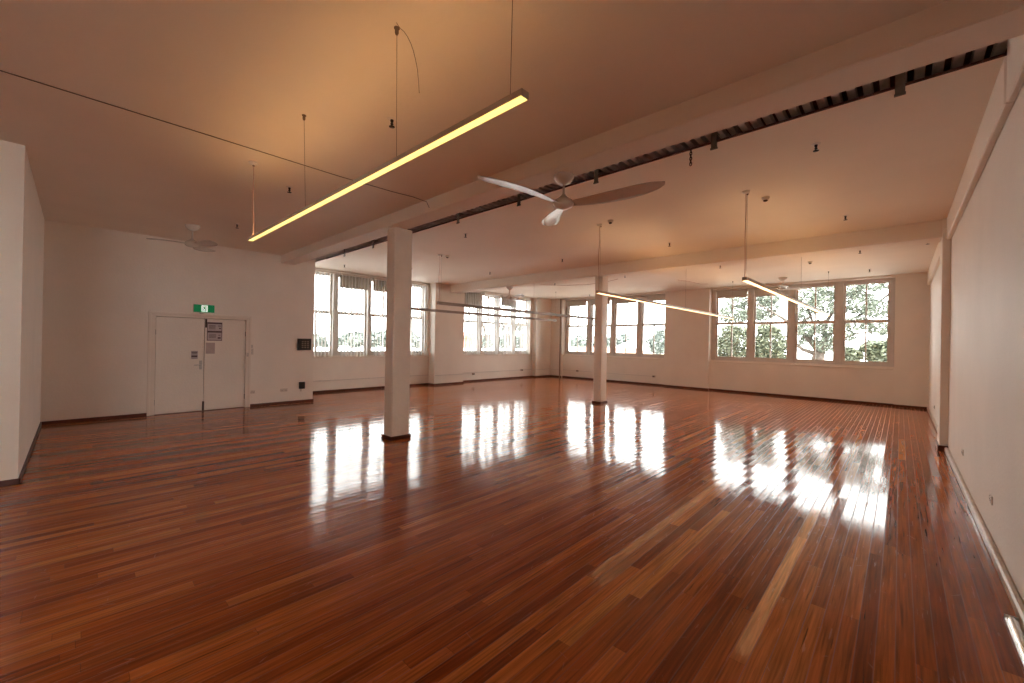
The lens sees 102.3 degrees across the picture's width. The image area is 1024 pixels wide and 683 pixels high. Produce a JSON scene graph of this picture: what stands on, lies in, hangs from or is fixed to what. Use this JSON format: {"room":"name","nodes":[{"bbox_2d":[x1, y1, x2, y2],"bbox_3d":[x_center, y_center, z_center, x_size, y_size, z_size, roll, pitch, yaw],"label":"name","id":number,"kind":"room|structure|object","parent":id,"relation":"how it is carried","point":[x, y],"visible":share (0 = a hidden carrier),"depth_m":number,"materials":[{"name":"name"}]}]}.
{"room":"empty office space","nodes":[
{"label":"empty office space","id":0,"kind":"room"},
{"bbox_2d":[0,140,43,480],"bbox_3d":[-9.765,-0.383,2.754,4.400,3.620,8.610,1,0,43],"label":"wall","id":1,"kind":"structure","parent":0,"point":[21,230],"depth_m":4.37,"materials":[{"name":"paint"}]},
{"bbox_2d":[0,399,313,486],"bbox_3d":[-8.175,1.429,4.387,4.318,0.062,13.218,1,0,43],"label":"baseboard","id":2,"kind":"structure","parent":1,"relation":"attached to","point":[306,400],"depth_m":7.46,"materials":[{"name":"brown wood"}]},
{"bbox_2d":[40,220,314,421],"bbox_3d":[-7.357,-0.613,9.558,1.970,4.200,4.590,1,0,43],"label":"wall","id":3,"kind":"structure","parent":0,"point":[100,285],"depth_m":8.09,"materials":[{"name":"paint"}]},
{"bbox_2d":[146,311,251,415],"bbox_3d":[-6.708,0.453,8.925,0.227,2.090,1.800,1,0,43],"label":"door","id":4,"kind":"structure","parent":3,"relation":"in","point":[219,380],"depth_m":8.80,"materials":[{"name":"paint"}]},
{"bbox_2d":[191,351,197,358],"bbox_3d":[-6.767,0.286,8.782,0.009,0.170,0.115,1,0,43],"label":"door sign","id":5,"kind":"object","parent":4,"relation":"attached to","point":[194,354],"visible":1,"depth_m":8.78,"materials":[{"name":"plastic"}]},
{"bbox_2d":[206,343,214,353],"bbox_3d":[-6.575,0.145,8.985,0.008,0.240,0.160,1,0,43],"label":"notice","id":6,"kind":"object","parent":4,"relation":"attached to","point":[210,347],"visible":1,"depth_m":8.98,"materials":[{"name":"white paper"}]},
{"bbox_2d":[207,322,221,340],"bbox_3d":[-6.520,-0.219,9.036,0.009,0.410,0.280,1,0,43],"label":"notice","id":7,"kind":"object","parent":4,"relation":"attached to","point":[214,329],"visible":1,"depth_m":9.03,"materials":[{"name":"paper"}]},
{"bbox_2d":[193,304,214,313],"bbox_3d":[-6.616,-0.691,8.855,0.110,0.206,0.370,1,0,43],"label":"exit sign","id":8,"kind":"object","parent":3,"relation":"attached to","point":[201,308],"visible":1,"depth_m":8.83,"materials":[{"name":"green plastic"}]},
{"bbox_2d":[299,382,304,390],"bbox_3d":[-5.265,1.132,10.328,0.060,0.240,0.130,1,0,43],"label":"box","id":9,"kind":"object","parent":3,"relation":"attached to","point":[301,384],"visible":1,"depth_m":10.31,"materials":[{"name":"plastic"}]},
{"bbox_2d":[297,339,310,349],"bbox_3d":[-5.219,0.073,10.361,0.057,0.290,0.320,1,0,43],"label":"panel","id":10,"kind":"object","parent":3,"relation":"attached to","point":[302,344],"visible":1,"depth_m":10.33,"materials":[{"name":"plastic"}]},
{"bbox_2d":[318,40,1006,258],"bbox_3d":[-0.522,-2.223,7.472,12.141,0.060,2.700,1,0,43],"label":"cable tray","id":11,"kind":"object","parent":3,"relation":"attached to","point":[999,48],"depth_m":4.27,"materials":[{"name":"black metal"}]},
{"bbox_2d":[456,213,463,223],"bbox_3d":[-0.991,-2.118,7.006,0.070,0.181,0.400,1,0,43],"label":"strap","id":12,"kind":"object","parent":11,"relation":"hanging from","point":[458,222],"visible":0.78,"depth_m":7.08,"materials":[{"name":"brown metal"}]},
{"bbox_2d":[517,194,524,206],"bbox_3d":[0.035,-2.102,6.039,0.070,0.181,0.400,1,0,43],"label":"strap","id":13,"kind":"object","parent":11,"relation":"hanging from","point":[518,195],"visible":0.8,"depth_m":6.11,"materials":[{"name":"brown metal"}]},
{"bbox_2d":[593,169,602,183],"bbox_3d":[0.996,-2.086,5.134,0.070,0.181,0.400,1,0,43],"label":"strap","id":14,"kind":"object","parent":11,"relation":"hanging from","point":[596,171],"visible":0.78,"depth_m":5.21,"materials":[{"name":"brown metal"}]},
{"bbox_2d":[710,132,719,150],"bbox_3d":[2.015,-2.069,4.174,0.070,0.181,0.400,1,0,43],"label":"strap","id":15,"kind":"object","parent":11,"relation":"hanging from","point":[714,135],"visible":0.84,"depth_m":4.24,"materials":[{"name":"metal"}]},
{"bbox_2d":[709,44,1006,141],"bbox_3d":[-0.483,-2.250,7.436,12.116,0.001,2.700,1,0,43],"label":"trim","id":16,"kind":"structure","parent":11,"relation":"attached to","point":[928,69],"depth_m":3.47,"materials":[{"name":"black metal"}]},
{"bbox_2d":[894,72,905,97],"bbox_3d":[3.030,-2.053,3.217,0.070,0.181,0.400,1,0,43],"label":"strap","id":17,"kind":"object","parent":11,"relation":"attached to","point":[899,78],"visible":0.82,"depth_m":3.29,"materials":[{"name":"metal"}]},
{"bbox_2d":[313,258,550,390],"bbox_3d":[-2.014,-0.500,16.194,0.750,4.200,12.400,1,0,43],"label":"wall","id":18,"kind":"structure","parent":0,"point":[444,334],"depth_m":15.18,"materials":[{"name":"paint"}]},
{"bbox_2d":[313,270,335,356],"bbox_3d":[-5.707,-0.827,12.180,0.084,2.560,0.923,1,0,43],"label":"vertical blind","id":19,"kind":"object","parent":18,"relation":"attached to","point":[319,271],"visible":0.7,"depth_m":12.28,"materials":[{"name":"fabric"}]},
{"bbox_2d":[340,273,367,290],"bbox_3d":[-4.989,-1.877,13.044,0.056,0.433,0.936,1,0,43],"label":"roller blind","id":20,"kind":"object","parent":18,"relation":"attached to","point":[347,277],"visible":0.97,"depth_m":13.04,"materials":[{"name":"fabric"}]},
{"bbox_2d":[341,273,369,356],"bbox_3d":[-4.949,-0.811,12.985,0.084,2.560,0.936,1,0,43],"label":"vertical blind","id":21,"kind":"object","parent":18,"relation":"attached to","point":[342,274],"visible":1,"depth_m":12.98,"materials":[{"name":"fabric"}]},
{"bbox_2d":[313,375,423,381],"bbox_3d":[-4.648,1.190,13.373,0.023,0.032,4.630,1,0,43],"label":"conduit","id":22,"kind":"object","parent":18,"relation":"attached to","point":[413,375],"visible":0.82,"depth_m":13.13,"materials":[{"name":"paint"}]},
{"bbox_2d":[313,271,426,358],"bbox_3d":[-4.684,-0.793,13.507,0.320,2.635,4.380,1,0,43],"label":"window","id":23,"kind":"structure","parent":18,"relation":"attached to","point":[336,354],"depth_m":13.16,"materials":[{"name":"paint"}]},
{"bbox_2d":[373,278,386,291],"bbox_3d":[-4.235,-1.866,13.844,0.056,0.423,0.935,1,0,43],"label":"roller blind","id":24,"kind":"object","parent":18,"relation":"attached to","point":[373,278],"visible":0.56,"depth_m":13.70,"materials":[{"name":"fabric"}]},
{"bbox_2d":[374,278,386,355],"bbox_3d":[-4.195,-0.796,13.786,0.083,2.560,0.935,1,0,43],"label":"vertical blind","id":25,"kind":"object","parent":18,"relation":"attached to","point":[378,279],"visible":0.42,"depth_m":13.59,"materials":[{"name":"fabric"}]},
{"bbox_2d":[410,283,426,355],"bbox_3d":[-3.443,-0.780,14.585,0.082,2.560,0.936,1,0,43],"label":"vertical blind","id":26,"kind":"object","parent":18,"relation":"attached to","point":[415,284],"visible":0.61,"depth_m":14.69,"materials":[{"name":"fabric"}]},
{"bbox_2d":[313,375,549,392],"bbox_3d":[-2.174,1.565,15.755,0.368,0.062,11.600,1,0,43],"label":"baseboard","id":27,"kind":"structure","parent":18,"relation":"attached to","point":[336,390],"depth_m":14.96,"materials":[{"name":"brown wood"}]},
{"bbox_2d":[464,292,479,305],"bbox_3d":[-1.601,-1.746,16.642,0.056,0.553,0.842,1,0,43],"label":"roller blind","id":28,"kind":"object","parent":18,"relation":"attached to","point":[471,301],"visible":0.59,"depth_m":16.67,"materials":[{"name":"fabric"}]},
{"bbox_2d":[465,292,481,354],"bbox_3d":[-1.560,-0.741,16.584,0.079,2.560,0.842,1,0,43],"label":"vertical blind","id":29,"kind":"object","parent":18,"relation":"attached to","point":[468,292],"visible":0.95,"depth_m":16.60,"materials":[{"name":"fabric"}]},
{"bbox_2d":[485,293,499,354],"bbox_3d":[-0.841,-0.726,17.347,0.078,2.560,0.840,1,0,43],"label":"vertical blind","id":30,"kind":"object","parent":18,"relation":"attached to","point":[489,294],"visible":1,"depth_m":17.34,"materials":[{"name":"fabric"}]},
{"bbox_2d":[463,292,529,355],"bbox_3d":[-0.615,-0.708,17.828,0.320,2.635,4.050,1,0,43],"label":"window","id":31,"kind":"structure","parent":18,"relation":"attached to","point":[482,353],"depth_m":17.81,"materials":[{"name":"paint"}]},
{"bbox_2d":[469,369,531,372],"bbox_3d":[-0.593,1.275,17.678,0.023,0.032,4.420,1,0,43],"label":"conduit","id":32,"kind":"object","parent":18,"relation":"attached to","point":[526,369],"visible":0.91,"depth_m":17.57,"materials":[{"name":"paint"}]},
{"bbox_2d":[501,295,513,306],"bbox_3d":[-0.169,-1.772,18.163,0.056,0.443,0.840,1,0,43],"label":"roller blind","id":33,"kind":"object","parent":18,"relation":"attached to","point":[501,295],"visible":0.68,"depth_m":18.07,"materials":[{"name":"fabric"}]},
{"bbox_2d":[502,295,515,354],"bbox_3d":[-0.128,-0.711,18.104,0.076,2.560,0.840,1,0,43],"label":"vertical blind","id":34,"kind":"object","parent":18,"relation":"attached to","point":[503,295],"visible":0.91,"depth_m":18.10,"materials":[{"name":"fabric"}]},
{"bbox_2d":[519,298,530,353],"bbox_3d":[0.571,-0.697,18.846,0.075,2.560,0.800,1,0,43],"label":"vertical blind","id":35,"kind":"object","parent":18,"relation":"attached to","point":[527,300],"visible":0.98,"depth_m":18.84,"materials":[{"name":"fabric"}]},
{"bbox_2d":[0,0,948,254],"bbox_3d":[-6.291,-2.171,1.963,13.900,0.120,12.770,1,0,43],"label":"ceiling","id":36,"kind":"structure","parent":0,"point":[246,73],"depth_m":3.24,"materials":[{"name":"paint"}]},
{"bbox_2d":[146,224,217,251],"bbox_3d":[-5.635,-1.890,7.389,0.991,0.393,1.098,1,0,21],"label":"ceiling fan","id":37,"kind":"object","parent":36,"relation":"hanging from","point":[199,245],"visible":1,"depth_m":7.36,"materials":[{"name":"paint"}]},
{"bbox_2d":[0,70,428,206],"bbox_3d":[-2.841,-1.976,4.226,4.599,0.129,0.146,1,0,-45],"label":"cable","id":38,"kind":"object","parent":36,"relation":"hanging from","point":[0,70],"visible":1,"depth_m":3.91,"materials":[{"name":"metal"}]},
{"bbox_2d":[248,0,528,240],"bbox_3d":[-1.545,-1.596,3.398,4.357,0.851,0.121,1,0,43],"label":"pendant light","id":39,"kind":"object","parent":36,"relation":"hanging from","point":[521,95],"visible":1,"depth_m":2.59,"materials":[{"name":"white metal"}]},
{"bbox_2d":[248,96,526,240],"bbox_3d":[-1.528,-1.173,3.423,4.347,0.006,0.044,1,0,43],"label":"diffuser","id":40,"kind":"object","parent":39,"relation":"attached to","point":[510,102],"depth_m":2.58,"materials":[{"name":"yellow"}]},
{"bbox_2d":[387,116,395,128],"bbox_3d":[-1.085,-1.977,3.726,0.084,0.076,0.084,1,0,43],"label":"sprinkler head","id":41,"kind":"object","parent":36,"relation":"attached to","point":[391,119],"visible":0.98,"depth_m":3.72},
{"bbox_2d":[396,22,419,92],"bbox_3d":[-0.634,-1.729,2.499,0.271,0.551,0.003,1,0,43],"label":"cable","id":42,"kind":"object","parent":36,"relation":"hanging from","point":[396,22],"visible":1,"depth_m":2.44,"materials":[{"name":"metal"}]},
{"bbox_2d":[281,0,1023,264],"bbox_3d":[-1.315,-2.170,6.172,11.570,0.680,0.320,1,0,43],"label":"beam","id":43,"kind":"structure","parent":36,"relation":"attached to","point":[951,28],"depth_m":3.08,"materials":[{"name":"paint"}]},
{"bbox_2d":[477,172,664,225],"bbox_3d":[0.779,-1.615,4.386,1.610,0.363,1.822,1,0,26],"label":"ceiling fan","id":44,"kind":"object","parent":43,"relation":"hanging from","point":[563,202],"visible":1,"depth_m":4.31,"materials":[{"name":"paint"}]},
{"bbox_2d":[0,376,1023,682],"bbox_3d":[-1.964,1.639,6.694,14.000,0.120,26.100,1,0,43],"label":"floor","id":45,"kind":"structure","parent":0,"point":[527,529],"depth_m":3.19,"materials":[{"name":"brown wood"}]},
{"bbox_2d":[381,227,411,440],"bbox_3d":[-1.871,-0.129,6.779,0.290,3.420,0.374,1,0,43],"label":"column","id":46,"kind":"structure","parent":45,"relation":"on","point":[399,244],"depth_m":6.67,"materials":[{"name":"paint"}]},
{"bbox_2d":[592,276,607,403],"bbox_3d":[2.408,-0.040,11.197,0.274,3.420,0.353,1,0,43],"label":"column","id":47,"kind":"structure","parent":45,"relation":"on","point":[601,301],"depth_m":11.09,"materials":[{"name":"paint"}]},
{"bbox_2d":[1004,614,1023,671],"bbox_3d":[2.407,1.626,1.860,0.059,0.046,1.554,1,0,43],"label":"rail","id":48,"kind":"object","parent":45,"relation":"on","point":[1015,631],"visible":1,"depth_m":2.28,"materials":[{"name":"metal"}]},
{"bbox_2d":[315,56,1005,299],"bbox_3d":[2.922,-2.026,11.781,13.950,0.012,12.100,1,0,43],"label":"ceiling","id":49,"kind":"structure","parent":0,"point":[882,160],"depth_m":6.29,"materials":[{"name":"paint"}]},
{"bbox_2d":[411,307,556,321],"bbox_3d":[-0.565,-1.471,14.368,0.063,1.213,6.910,1,0,44],"label":"pendant light","id":50,"kind":"object","parent":49,"relation":"hanging from","point":[412,308],"visible":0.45,"depth_m":13.79,"materials":[{"name":"metal"}]},
{"bbox_2d":[437,254,594,319],"bbox_3d":[0.660,-1.452,12.595,0.096,1.216,7.210,1,0,43],"label":"pendant light","id":51,"kind":"object","parent":49,"relation":"hanging from","point":[439,255],"visible":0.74,"depth_m":11.55,"materials":[{"name":"metal"}]},
{"bbox_2d":[437,304,592,319],"bbox_3d":[0.658,-0.848,12.585,0.054,0.006,7.200,1,0,43],"label":"diffuser","id":52,"kind":"object","parent":51,"relation":"attached to","point":[458,305],"depth_m":11.98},
{"bbox_2d":[597,224,601,249],"bbox_3d":[1.481,-1.826,7.187,0.096,0.441,0.133,1,0,43],"label":"rod","id":53,"kind":"object","parent":49,"relation":"hanging from","point":[600,225],"depth_m":7.25,"materials":[{"name":"white metal"}]},
{"bbox_2d":[596,282,733,318],"bbox_3d":[4.256,-0.879,10.213,0.096,0.215,8.360,1,0,43],"label":"pendant light","id":54,"kind":"object","parent":49,"relation":"hanging from","point":[598,291],"depth_m":8.86,"materials":[{"name":"white metal"}]},
{"bbox_2d":[597,293,731,318],"bbox_3d":[4.321,-0.788,10.268,0.054,0.006,8.350,1,0,43],"label":"diffuser","id":55,"kind":"object","parent":54,"relation":"attached to","point":[609,294],"depth_m":9.01,"materials":[{"name":"white plastic"}]},
{"bbox_2d":[689,149,691,165],"bbox_3d":[1.914,-1.970,4.411,0.024,0.187,0.024,1,0,-2],"label":"chain","id":56,"kind":"object","parent":49,"relation":"hanging from","point":[690,149],"visible":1,"depth_m":4.40,"materials":[{"name":"metal"}]},
{"bbox_2d":[450,220,941,292],"bbox_3d":[2.469,-1.892,11.120,12.700,0.285,0.420,1,0,43],"label":"beam","id":57,"kind":"structure","parent":49,"relation":"attached to","point":[925,232],"depth_m":8.66,"materials":[{"name":"paint"}]},
{"bbox_2d":[484,286,525,300],"bbox_3d":[0.029,-1.573,13.273,1.718,0.433,1.521,1,0,-27],"label":"ceiling fan","id":58,"kind":"object","parent":57,"relation":"hanging from","point":[509,288],"visible":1,"depth_m":13.39,"materials":[{"name":"paint"}]},
{"bbox_2d":[761,196,769,201],"bbox_3d":[3.557,-1.993,5.783,0.100,0.058,0.100,1,0,43],"label":"smoke detector","id":59,"kind":"object","parent":49,"relation":"attached to","point":[765,198],"visible":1,"depth_m":5.76,"materials":[{"name":"beige plastic"}]},
{"bbox_2d":[759,277,808,290],"bbox_3d":[8.311,-1.733,12.421,1.182,0.373,1.320,1,0,3],"label":"ceiling fan","id":60,"kind":"object","parent":49,"relation":"hanging from","point":[782,287],"visible":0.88,"depth_m":12.37,"materials":[{"name":"paint"}]},
{"bbox_2d":[742,190,829,315],"bbox_3d":[5.910,-1.365,8.439,0.096,1.216,8.060,1,0,44],"label":"pendant light","id":61,"kind":"object","parent":49,"relation":"hanging from","point":[745,279],"visible":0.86,"depth_m":6.33,"materials":[{"name":"white metal"}]},
{"bbox_2d":[744,281,828,315],"bbox_3d":[5.907,-0.761,8.430,0.054,0.006,8.050,1,0,44],"label":"diffuser","id":62,"kind":"object","parent":61,"relation":"attached to","point":[754,283],"depth_m":7.18,"materials":[{"name":"white plastic"}]},
{"bbox_2d":[811,142,820,151],"bbox_3d":[3.131,-1.998,4.244,0.084,0.076,0.084,1,0,43],"label":"sprinkler head","id":63,"kind":"object","parent":49,"relation":"attached to","point":[816,144],"visible":1,"depth_m":4.23},
{"bbox_2d":[550,272,929,406],"bbox_3d":[6.750,-0.340,15.837,13.900,4.200,0.700,1,0,43],"label":"wall","id":64,"kind":"structure","parent":0,"point":[687,346],"depth_m":13.79,"materials":[{"name":"paint"}]},
{"bbox_2d":[559,299,560,376],"bbox_3d":[2.282,-0.164,19.512,0.072,3.700,0.072,1,0,43],"label":"pipe","id":65,"kind":"object","parent":64,"relation":"attached to","point":[560,299],"visible":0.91,"depth_m":19.49,"materials":[{"name":"white metal"}]},
{"bbox_2d":[563,294,664,359],"bbox_3d":[4.345,-0.617,17.976,4.960,2.635,0.370,1,0,43],"label":"window","id":66,"kind":"structure","parent":64,"relation":"in","point":[639,354],"depth_m":17.91,"materials":[{"name":"paint"}]},
{"bbox_2d":[567,299,586,306],"bbox_3d":[3.008,-1.786,19.179,1.063,0.293,0.056,1,0,43],"label":"roller blind","id":67,"kind":"object","parent":66,"relation":"attached to","point":[571,303],"visible":1,"depth_m":19.18,"materials":[{"name":"fabric"}]},
{"bbox_2d":[590,298,609,304],"bbox_3d":[3.919,-1.771,18.320,1.000,0.293,0.056,1,0,43],"label":"roller blind","id":68,"kind":"object","parent":66,"relation":"attached to","point":[592,300],"visible":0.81,"depth_m":18.54,"materials":[{"name":"fabric"}]},
{"bbox_2d":[614,296,636,303],"bbox_3d":[4.806,-1.762,17.484,1.032,0.283,0.056,1,0,43],"label":"roller blind","id":69,"kind":"object","parent":66,"relation":"attached to","point":[617,300],"visible":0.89,"depth_m":17.56,"materials":[{"name":"fabric"}]},
{"bbox_2d":[641,294,664,300],"bbox_3d":[5.708,-1.762,16.635,1.022,0.253,0.056,1,0,43],"label":"roller blind","id":70,"kind":"object","parent":66,"relation":"attached to","point":[658,297],"visible":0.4,"depth_m":16.59,"materials":[{"name":"fabric"}]},
{"bbox_2d":[550,375,926,408],"bbox_3d":[6.551,1.725,15.559,12.900,0.062,0.118,1,0,43],"label":"baseboard","id":71,"kind":"structure","parent":64,"relation":"attached to","point":[818,398],"depth_m":13.71,"materials":[{"name":"brown wood"}]},
{"bbox_2d":[709,278,894,369],"bbox_3d":[9.135,-0.540,13.464,4.940,2.635,0.370,1,0,43],"label":"window","id":72,"kind":"structure","parent":64,"relation":"in","point":[839,322],"depth_m":13.11,"materials":[{"name":"paint"}]},
{"bbox_2d":[716,288,747,298],"bbox_3d":[7.806,-1.706,14.658,1.028,0.298,0.056,1,0,43],"label":"roller blind","id":73,"kind":"object","parent":72,"relation":"attached to","point":[731,293],"visible":1,"depth_m":14.65,"materials":[{"name":"fabric"}]},
{"bbox_2d":[754,286,787,296],"bbox_3d":[8.680,-1.687,13.835,0.995,0.308,0.056,1,0,43],"label":"roller blind","id":74,"kind":"object","parent":72,"relation":"attached to","point":[757,293],"visible":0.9,"depth_m":13.95,"materials":[{"name":"fabric"}]},
{"bbox_2d":[928,83,1023,601],"bbox_3d":[3.072,-0.439,2.130,0.400,4.200,25.900,1,0,43],"label":"wall","id":75,"kind":"structure","parent":0,"point":[986,366],"depth_m":3.51,"materials":[{"name":"paint"}]},
{"bbox_2d":[326,52,1006,258],"bbox_3d":[-0.691,-2.103,6.869,11.525,0.020,0.008,1,0,43],"label":"trim","id":76,"kind":"structure","parent":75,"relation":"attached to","point":[1003,54],"depth_m":3.92,"materials":[{"name":"brown metal"}]},
{"bbox_2d":[927,242,939,284],"bbox_3d":[9.263,-1.738,9.011,0.055,0.345,5.830,1,0,43],"label":"trim","id":77,"kind":"structure","parent":75,"relation":"attached to","point":[935,263],"depth_m":9.08,"materials":[{"name":"paint"}]},
{"bbox_2d":[937,218,950,445],"bbox_3d":[7.040,-0.106,6.712,0.100,3.700,0.480,1,0,43],"label":"pilaster","id":78,"kind":"object","parent":75,"relation":"attached to","point":[945,245],"visible":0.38,"depth_m":6.55,"materials":[{"name":"paint"}]},
{"bbox_2d":[927,407,1023,631],"bbox_3d":[2.667,1.609,2.114,0.120,0.090,24.780,1,0,43],"label":"baseboard","id":79,"kind":"structure","parent":75,"relation":"attached to","point":[1016,601],"depth_m":3.26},
{"bbox_2d":[947,56,1015,239],"bbox_3d":[5.219,-1.821,4.717,0.055,0.345,4.970,1,0,43],"label":"trim","id":80,"kind":"structure","parent":75,"relation":"attached to","point":[997,111],"depth_m":3.72,"materials":[{"name":"paint"}]},
{"bbox_2d":[989,493,992,504],"bbox_3d":[3.986,1.313,3.433,0.014,0.072,0.117,1,0,43],"label":"power socket","id":81,"kind":"object","parent":75,"relation":"attached to","point":[990,495],"visible":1,"depth_m":3.41,"materials":[{"name":"beige plastic"}]},
{"bbox_2d":[1006,35,1023,102],"bbox_3d":[3.254,-1.987,2.621,0.045,0.595,0.780,1,0,43],"label":"trim","id":82,"kind":"structure","parent":75,"relation":"attached to","point":[1015,46],"depth_m":2.73,"materials":[{"name":"paint"}]},
{"label":"outside","id":83,"kind":"structure","parent":0,"visible":0},
{"bbox_3d":[1.171,7.942,74.301,220.000,0.300,230.000,1,0,43],"label":"ground","id":84,"kind":"structure","parent":83,"visible":0},
{"bbox_2d":[316,330,420,347],"bbox_3d":[-11.627,3.166,33.309,3.586,8.594,11.098,1,0,43],"label":"hedge","id":85,"kind":"object","parent":84,"relation":"on","point":[362,332],"visible":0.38,"depth_m":31.59,"materials":[{"name":"green plant"}]},
{"bbox_2d":[316,348,523,350],"bbox_3d":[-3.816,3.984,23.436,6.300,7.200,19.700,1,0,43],"label":"fence","id":86,"kind":"object","parent":84,"relation":"on","point":[323,349],"visible":0.02,"depth_m":20.06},
{"bbox_2d":[464,332,483,347],"bbox_3d":[-6.305,3.286,44.409,6.700,8.600,3.800,1,0,43],"label":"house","id":87,"kind":"structure","parent":84,"relation":"on","point":[465,333],"depth_m":41.98,"materials":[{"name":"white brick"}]},
{"bbox_2d":[475,304,523,347],"bbox_3d":[-0.651,2.393,34.908,2.002,10.550,7.417,1,0,43],"label":"tree","id":88,"kind":"object","parent":84,"relation":"on","point":[483,326],"visible":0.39,"depth_m":34.41,"materials":[{"name":"green plant"}]},
{"bbox_2d":[570,333,635,347],"bbox_3d":[16.898,3.260,68.768,23.063,9.614,8.467,1,0,43],"label":"tree","id":89,"kind":"object","parent":84,"relation":"on","point":[620,337],"visible":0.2,"depth_m":69.94,"materials":[{"name":"green plant"}]},
{"bbox_2d":[570,347,643,353],"bbox_3d":[9.377,4.249,44.664,8.200,7.250,6.700,1,0,43],"label":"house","id":90,"kind":"structure","parent":84,"relation":"on","point":[580,349],"depth_m":42.56,"materials":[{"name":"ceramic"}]},
{"bbox_2d":[616,333,663,353],"bbox_3d":[19.142,3.573,53.340,9.500,9.000,8.700,1,0,43],"label":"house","id":91,"kind":"structure","parent":84,"relation":"on","point":[631,343],"depth_m":50.51,"materials":[{"name":"white"}]},
{"bbox_2d":[645,328,664,353],"bbox_3d":[16.759,3.214,47.316,3.102,9.603,2.400,1,0,43],"label":"tree","id":92,"kind":"object","parent":84,"relation":"on","point":[660,333],"visible":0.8,"depth_m":46.71,"materials":[{"name":"green plant"}]},
{"bbox_2d":[717,324,786,357],"bbox_3d":[11.327,3.472,19.646,3.793,8.762,2.077,1,0,43],"label":"shrub","id":93,"kind":"object","parent":84,"relation":"on","point":[762,343],"visible":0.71,"depth_m":19.15,"materials":[{"name":"green plant"}]},
{"bbox_2d":[719,283,887,359],"bbox_3d":[14.552,2.503,20.412,8.379,10.832,2.858,1,0,39],"label":"tree","id":94,"kind":"object","parent":84,"relation":"on","point":[825,344],"visible":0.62,"depth_m":19.70,"materials":[{"name":"green plant"}]},
{"bbox_2d":[845,338,886,361],"bbox_3d":[14.763,3.852,16.940,2.325,8.114,1.394,1,0,43],"label":"shrub","id":95,"kind":"object","parent":84,"relation":"on","point":[876,351],"visible":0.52,"depth_m":16.74,"materials":[{"name":"green plant"}]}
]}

